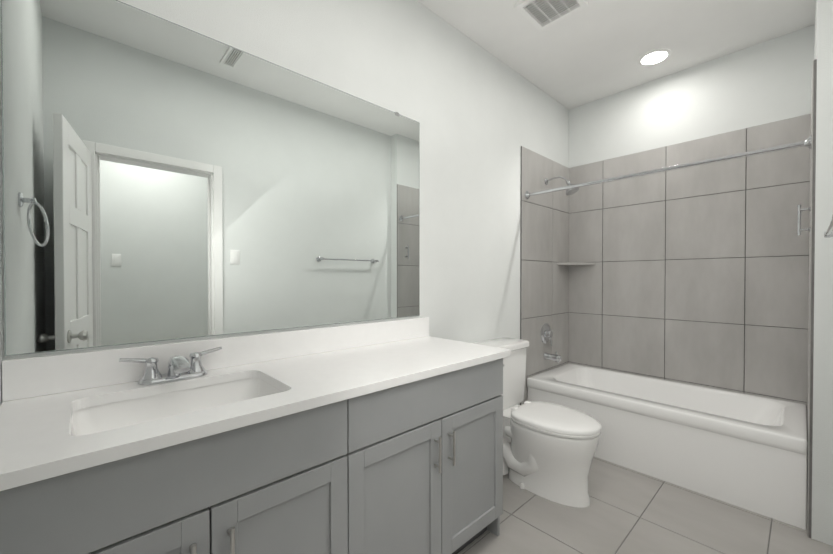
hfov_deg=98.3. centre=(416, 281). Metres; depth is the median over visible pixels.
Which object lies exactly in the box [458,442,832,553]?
floor
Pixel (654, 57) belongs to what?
recessed light
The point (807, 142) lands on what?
curtain rod
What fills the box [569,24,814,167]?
wall
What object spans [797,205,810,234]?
grab bar
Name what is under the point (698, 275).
wall tile
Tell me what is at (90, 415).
sink
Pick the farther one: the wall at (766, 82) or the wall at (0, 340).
the wall at (766, 82)
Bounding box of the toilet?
[473,337,600,507]
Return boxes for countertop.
[0,337,510,484]
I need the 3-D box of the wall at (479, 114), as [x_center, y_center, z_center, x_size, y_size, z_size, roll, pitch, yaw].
[0.103,-0.142,2.199,3.670,2.880,0.100,-1,1,-43]
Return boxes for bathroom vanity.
[0,353,510,553]
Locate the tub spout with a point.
(554, 357)
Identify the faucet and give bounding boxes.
[116,345,223,384]
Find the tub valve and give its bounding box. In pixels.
[541,323,552,345]
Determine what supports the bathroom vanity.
on the floor
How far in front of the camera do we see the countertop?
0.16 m
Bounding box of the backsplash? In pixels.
[2,317,430,400]
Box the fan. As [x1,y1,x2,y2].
[515,0,587,30]
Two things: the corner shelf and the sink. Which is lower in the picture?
the sink
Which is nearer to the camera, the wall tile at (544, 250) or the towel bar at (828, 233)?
the towel bar at (828, 233)
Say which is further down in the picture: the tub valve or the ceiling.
the tub valve
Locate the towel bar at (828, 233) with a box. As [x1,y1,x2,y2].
[824,216,832,237]
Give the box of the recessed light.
[638,48,670,65]
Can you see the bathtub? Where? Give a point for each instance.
(746, 451)
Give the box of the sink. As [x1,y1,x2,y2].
[76,373,279,432]
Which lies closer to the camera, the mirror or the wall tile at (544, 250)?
the mirror
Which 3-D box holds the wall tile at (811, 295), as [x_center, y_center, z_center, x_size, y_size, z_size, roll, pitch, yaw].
[2.140,0.083,1.954,0.797,2.236,0.013,-1,1,-43]
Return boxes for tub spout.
[544,351,561,362]
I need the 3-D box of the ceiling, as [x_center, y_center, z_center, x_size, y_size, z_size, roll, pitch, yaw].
[0.957,-1.619,0.935,4.120,0.100,3.090,-1,1,-43]
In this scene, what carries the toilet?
on the floor
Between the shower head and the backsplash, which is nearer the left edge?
the backsplash
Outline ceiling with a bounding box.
[417,0,815,108]
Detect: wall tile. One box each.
[520,146,568,404]
[568,114,810,405]
[807,59,816,537]
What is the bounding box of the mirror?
[0,0,419,355]
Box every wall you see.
[0,0,568,404]
[0,250,1,404]
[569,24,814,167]
[811,0,832,545]
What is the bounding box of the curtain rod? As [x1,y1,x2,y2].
[525,135,811,198]
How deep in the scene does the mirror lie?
1.26 m
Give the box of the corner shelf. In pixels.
[557,262,594,265]
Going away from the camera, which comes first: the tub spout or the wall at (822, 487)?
the wall at (822, 487)
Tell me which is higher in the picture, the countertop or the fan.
the fan
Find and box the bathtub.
[527,363,807,529]
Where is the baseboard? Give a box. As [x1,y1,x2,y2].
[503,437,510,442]
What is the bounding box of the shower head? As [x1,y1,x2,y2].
[544,176,578,195]

